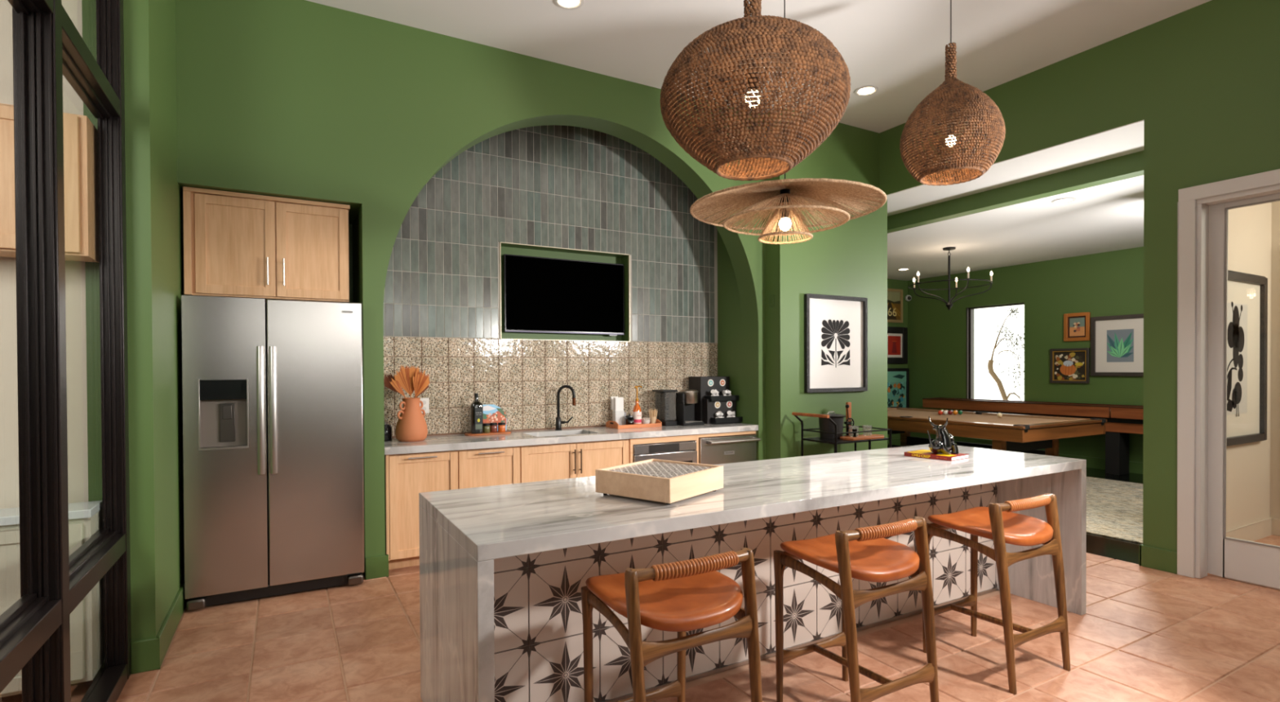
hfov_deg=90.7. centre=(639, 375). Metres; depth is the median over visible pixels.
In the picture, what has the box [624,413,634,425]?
jar
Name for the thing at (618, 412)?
napkin holder
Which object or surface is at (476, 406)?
oil bottle
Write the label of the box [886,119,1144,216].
ceiling
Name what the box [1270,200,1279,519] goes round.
wall
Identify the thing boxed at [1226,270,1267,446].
framed print
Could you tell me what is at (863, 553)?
bar stool
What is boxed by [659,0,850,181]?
pendant lamp
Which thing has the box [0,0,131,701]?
window
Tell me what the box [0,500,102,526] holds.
countertop
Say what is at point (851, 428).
tumbler
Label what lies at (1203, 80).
wall
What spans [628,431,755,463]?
base cabinet
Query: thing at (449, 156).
wall
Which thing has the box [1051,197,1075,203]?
recessed light
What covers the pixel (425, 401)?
outlet
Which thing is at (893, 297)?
print
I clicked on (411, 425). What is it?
terracotta jug
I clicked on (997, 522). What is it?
bar stool
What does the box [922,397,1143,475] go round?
table
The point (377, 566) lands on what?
baseboard
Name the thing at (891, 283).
wall
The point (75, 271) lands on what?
wall
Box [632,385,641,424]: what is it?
syrup bottle
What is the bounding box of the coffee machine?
[652,389,704,426]
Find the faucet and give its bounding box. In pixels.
[555,384,576,430]
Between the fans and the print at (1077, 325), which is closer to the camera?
the fans
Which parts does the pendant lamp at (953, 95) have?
cord, bulb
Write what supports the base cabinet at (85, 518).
on the floor
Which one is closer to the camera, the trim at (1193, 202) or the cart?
the trim at (1193, 202)
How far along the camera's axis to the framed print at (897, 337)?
11.05 m
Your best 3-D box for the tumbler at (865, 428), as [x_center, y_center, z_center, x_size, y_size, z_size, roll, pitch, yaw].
[2.051,0.494,5.703,0.082,0.090,0.082,-1,1,-29]
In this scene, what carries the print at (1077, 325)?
attached to the framed painting at (1077, 326)
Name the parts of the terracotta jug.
loop handle, loop handle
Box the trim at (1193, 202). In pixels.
[1177,168,1279,578]
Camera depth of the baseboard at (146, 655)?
2.93 m
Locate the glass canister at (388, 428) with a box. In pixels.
[384,420,391,441]
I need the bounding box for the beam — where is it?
[887,150,1143,233]
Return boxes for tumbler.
[848,426,858,436]
[862,425,871,435]
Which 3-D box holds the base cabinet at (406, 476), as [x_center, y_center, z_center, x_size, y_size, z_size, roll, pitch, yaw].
[-1.636,0.938,4.630,0.485,0.812,0.607,-1,1,-29]
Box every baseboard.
[130,582,185,674]
[364,554,389,579]
[887,438,1279,573]
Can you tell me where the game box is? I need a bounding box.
[595,458,723,505]
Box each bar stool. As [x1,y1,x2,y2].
[581,547,762,701]
[773,516,938,701]
[922,493,1071,694]
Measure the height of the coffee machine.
0.328 m
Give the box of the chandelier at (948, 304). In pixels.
[907,246,993,310]
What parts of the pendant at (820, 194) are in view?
cord, bulb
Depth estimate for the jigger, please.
5.57 m
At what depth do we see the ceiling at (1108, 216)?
7.34 m
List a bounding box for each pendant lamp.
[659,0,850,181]
[899,0,1005,186]
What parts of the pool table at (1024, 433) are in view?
leg, rail, leg, rail, leg, rail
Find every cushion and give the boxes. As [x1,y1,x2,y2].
[896,408,975,413]
[914,417,1008,424]
[982,413,1084,420]
[1022,419,1081,424]
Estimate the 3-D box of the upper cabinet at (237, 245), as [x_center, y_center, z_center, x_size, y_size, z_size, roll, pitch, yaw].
[-2.451,-0.807,4.216,0.901,0.637,0.637,-1,1,-29]
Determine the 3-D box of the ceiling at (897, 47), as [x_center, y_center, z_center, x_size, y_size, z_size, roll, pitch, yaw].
[0.214,-2.408,1.309,10.100,0.100,8.500,-1,1,-29]
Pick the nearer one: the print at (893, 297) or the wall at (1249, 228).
the wall at (1249, 228)
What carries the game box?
on the kitchen island
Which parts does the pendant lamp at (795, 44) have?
bulb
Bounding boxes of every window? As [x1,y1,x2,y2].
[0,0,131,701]
[966,302,1024,399]
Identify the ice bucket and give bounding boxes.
[818,411,846,439]
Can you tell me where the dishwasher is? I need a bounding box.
[698,434,760,464]
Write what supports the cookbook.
on the kitchen island
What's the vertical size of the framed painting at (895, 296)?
0.585 m
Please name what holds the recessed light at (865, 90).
in the ceiling at (897, 47)
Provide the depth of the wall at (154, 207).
2.93 m
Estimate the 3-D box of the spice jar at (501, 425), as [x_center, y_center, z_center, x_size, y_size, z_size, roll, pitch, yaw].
[-1.127,0.420,5.152,0.060,0.075,0.060,-1,1,-29]
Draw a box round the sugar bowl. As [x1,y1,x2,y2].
[641,417,650,423]
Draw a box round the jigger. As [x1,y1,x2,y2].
[852,429,857,436]
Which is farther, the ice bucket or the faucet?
the ice bucket
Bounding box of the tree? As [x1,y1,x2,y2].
[987,306,1024,400]
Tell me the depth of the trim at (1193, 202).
4.13 m
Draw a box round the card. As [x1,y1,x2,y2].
[482,404,506,431]
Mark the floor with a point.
(1144, 634)
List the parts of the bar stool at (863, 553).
leg, rail, leg, leg, seat, rail, rail, rail, leg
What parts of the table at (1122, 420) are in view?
trim, under frame, leg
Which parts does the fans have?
blade, blade, blade, blade, blade, blade, blade, blade, blade, blade, blade, blade, blade, blade, blade, blade, blade, blade, blade, blade, blade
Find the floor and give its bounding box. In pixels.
[0,467,1279,701]
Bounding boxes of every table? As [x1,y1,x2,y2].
[887,406,1106,456]
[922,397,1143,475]
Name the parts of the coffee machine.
tank lid, water tank, tank, panel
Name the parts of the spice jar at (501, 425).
lid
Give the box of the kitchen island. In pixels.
[418,444,1086,701]
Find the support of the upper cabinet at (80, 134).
attached to the wall at (75, 271)
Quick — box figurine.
[927,416,958,454]
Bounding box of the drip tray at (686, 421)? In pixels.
[684,420,702,422]
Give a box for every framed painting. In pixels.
[887,288,902,323]
[887,368,909,408]
[1049,347,1089,383]
[1063,311,1090,341]
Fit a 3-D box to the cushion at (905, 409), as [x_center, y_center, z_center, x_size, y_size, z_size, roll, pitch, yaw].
[4.141,0.502,8.911,0.050,0.029,1.200,-1,1,-29]
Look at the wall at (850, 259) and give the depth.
5.95 m
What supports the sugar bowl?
in the wooden tray at (609, 424)
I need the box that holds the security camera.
[905,294,911,301]
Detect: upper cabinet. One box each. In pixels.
[0,102,99,262]
[182,186,350,302]
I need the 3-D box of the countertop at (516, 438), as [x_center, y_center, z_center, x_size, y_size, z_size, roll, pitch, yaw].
[-0.465,0.492,5.303,3.216,0.050,0.621,-1,1,-29]
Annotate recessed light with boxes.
[554,0,583,8]
[854,85,878,96]
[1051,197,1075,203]
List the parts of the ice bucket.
lid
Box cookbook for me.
[904,449,968,461]
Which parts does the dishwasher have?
handle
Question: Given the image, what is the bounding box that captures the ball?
[996,413,1002,417]
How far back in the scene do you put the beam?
5.77 m
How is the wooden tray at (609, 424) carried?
on the countertop at (516, 438)
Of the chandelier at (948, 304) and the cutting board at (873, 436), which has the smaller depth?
the cutting board at (873, 436)
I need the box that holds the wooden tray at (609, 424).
[605,419,662,429]
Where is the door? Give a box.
[1207,192,1279,589]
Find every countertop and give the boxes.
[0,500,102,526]
[384,422,758,454]
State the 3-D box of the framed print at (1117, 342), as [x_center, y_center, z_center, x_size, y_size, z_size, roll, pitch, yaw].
[6.338,-0.394,8.351,0.035,0.805,0.680,-1,1,-29]
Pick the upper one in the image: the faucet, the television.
the television
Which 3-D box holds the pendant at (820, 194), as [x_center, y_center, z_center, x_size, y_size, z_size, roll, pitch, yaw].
[0.751,-1.544,3.282,0.986,1.670,0.986,-1,1,-24]
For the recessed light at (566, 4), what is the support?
in the ceiling at (897, 47)
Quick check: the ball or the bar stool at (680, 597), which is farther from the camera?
the ball
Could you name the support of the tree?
on the ground
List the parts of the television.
trim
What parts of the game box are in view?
mosaic panel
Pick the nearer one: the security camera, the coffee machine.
the coffee machine
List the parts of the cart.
handle arm, post, guard rail, guard rail, handle arm, post, guard rail, post, guard rail, post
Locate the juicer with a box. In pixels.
[842,404,854,436]
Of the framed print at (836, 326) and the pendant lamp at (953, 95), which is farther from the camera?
the framed print at (836, 326)
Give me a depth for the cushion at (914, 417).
7.09 m
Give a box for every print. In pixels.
[475,407,482,430]
[632,411,641,423]
[804,293,867,392]
[887,291,900,319]
[887,326,907,364]
[1053,351,1084,380]
[1069,317,1084,336]
[1090,313,1143,376]
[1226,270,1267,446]
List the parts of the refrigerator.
dispenser panel, dispenser frame, door, handle, handle, door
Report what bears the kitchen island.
on the floor
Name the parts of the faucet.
lever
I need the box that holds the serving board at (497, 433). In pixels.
[464,431,511,435]
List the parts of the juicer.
lever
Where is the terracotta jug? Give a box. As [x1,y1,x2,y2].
[395,397,427,441]
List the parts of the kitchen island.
waterfall panel, trim, waterfall panel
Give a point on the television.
(541, 295)
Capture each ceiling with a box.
[306,0,1210,133]
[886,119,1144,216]
[887,174,1143,280]
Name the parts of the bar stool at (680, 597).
leg, leg, rail, seat, leg, rail, rail, leg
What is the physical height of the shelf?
0.016 m
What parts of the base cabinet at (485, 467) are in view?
handle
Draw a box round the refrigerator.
[181,295,364,610]
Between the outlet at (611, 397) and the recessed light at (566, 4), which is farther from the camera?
the outlet at (611, 397)
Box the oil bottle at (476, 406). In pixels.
[470,393,483,433]
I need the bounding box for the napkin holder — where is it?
[612,397,624,425]
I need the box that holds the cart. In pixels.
[791,412,891,456]
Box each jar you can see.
[483,422,490,432]
[489,422,497,432]
[497,422,505,431]
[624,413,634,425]
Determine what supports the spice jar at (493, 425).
on the serving board at (497, 433)
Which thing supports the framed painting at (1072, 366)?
attached to the wall at (1108, 283)
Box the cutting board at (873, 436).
[840,434,884,440]
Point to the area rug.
(1114, 508)
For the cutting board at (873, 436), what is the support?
on the cart
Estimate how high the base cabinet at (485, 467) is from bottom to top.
0.812 m
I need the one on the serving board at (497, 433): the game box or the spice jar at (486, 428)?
the spice jar at (486, 428)
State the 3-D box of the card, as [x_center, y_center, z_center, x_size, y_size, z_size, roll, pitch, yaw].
[-1.204,0.346,5.195,0.227,0.222,0.004,-1,1,-29]
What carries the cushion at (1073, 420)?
on the pool table at (1024, 433)
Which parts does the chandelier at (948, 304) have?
arm, arm, stem, arm, arm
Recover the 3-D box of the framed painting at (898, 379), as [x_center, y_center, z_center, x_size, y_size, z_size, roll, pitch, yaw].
[4.438,0.265,11.019,0.720,0.785,0.035,-1,1,-29]
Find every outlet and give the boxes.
[419,398,429,413]
[610,396,617,409]
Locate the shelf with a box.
[801,434,889,444]
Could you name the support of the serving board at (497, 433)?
on the countertop at (516, 438)
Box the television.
[502,253,624,336]
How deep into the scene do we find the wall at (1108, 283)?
9.24 m
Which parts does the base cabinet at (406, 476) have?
handle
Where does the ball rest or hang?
on the pool table at (1024, 433)
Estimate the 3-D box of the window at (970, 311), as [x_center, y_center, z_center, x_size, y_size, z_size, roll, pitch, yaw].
[5.577,-0.045,9.891,0.135,2.112,0.923,-1,1,-29]
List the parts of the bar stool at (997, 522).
leg, rail, leg, seat, leg, rail, rail, rail, leg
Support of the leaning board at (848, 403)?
on the cart
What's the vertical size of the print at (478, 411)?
0.175 m
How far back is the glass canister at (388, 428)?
4.62 m
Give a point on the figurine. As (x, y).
(944, 442)
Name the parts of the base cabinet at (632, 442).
control panel, microwave drawer, drawer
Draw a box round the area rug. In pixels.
[1086,476,1142,543]
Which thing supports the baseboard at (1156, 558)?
attached to the wall at (1203, 80)
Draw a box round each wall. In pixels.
[0,0,88,508]
[81,0,186,680]
[175,0,765,579]
[764,106,887,459]
[879,0,1279,551]
[887,279,907,439]
[907,246,1143,462]
[1226,202,1271,531]
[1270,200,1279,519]
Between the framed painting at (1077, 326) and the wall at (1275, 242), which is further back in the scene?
the framed painting at (1077, 326)
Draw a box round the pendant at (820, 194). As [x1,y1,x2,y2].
[689,0,886,244]
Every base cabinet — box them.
[0,500,103,697]
[384,450,457,569]
[457,446,519,488]
[520,439,628,483]
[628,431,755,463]
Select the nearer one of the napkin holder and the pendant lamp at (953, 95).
the pendant lamp at (953, 95)
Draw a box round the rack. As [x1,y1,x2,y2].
[688,376,742,424]
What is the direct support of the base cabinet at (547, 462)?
on the floor
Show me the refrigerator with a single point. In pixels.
(273, 406)
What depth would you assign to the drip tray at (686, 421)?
5.82 m
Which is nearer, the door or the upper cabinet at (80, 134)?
the upper cabinet at (80, 134)
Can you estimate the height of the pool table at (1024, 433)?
0.783 m
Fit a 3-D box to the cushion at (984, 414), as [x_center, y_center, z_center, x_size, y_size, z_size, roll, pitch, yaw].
[4.788,0.509,7.761,0.050,0.029,1.200,-1,1,-29]
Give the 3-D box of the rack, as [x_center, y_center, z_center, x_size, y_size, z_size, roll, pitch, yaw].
[0.731,0.232,6.088,0.382,0.445,0.361,-1,1,-29]
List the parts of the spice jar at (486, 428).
lid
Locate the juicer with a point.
(849, 423)
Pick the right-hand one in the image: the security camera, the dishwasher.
the security camera
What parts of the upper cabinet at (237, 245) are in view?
door, cornice, handle, handle, door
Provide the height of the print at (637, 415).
0.105 m
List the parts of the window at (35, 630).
rail, rail, rail, rail, rail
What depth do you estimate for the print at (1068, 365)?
8.89 m
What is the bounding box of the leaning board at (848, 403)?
[845,402,851,435]
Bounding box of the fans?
[383,364,430,398]
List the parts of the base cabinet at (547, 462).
door, handle, handle, door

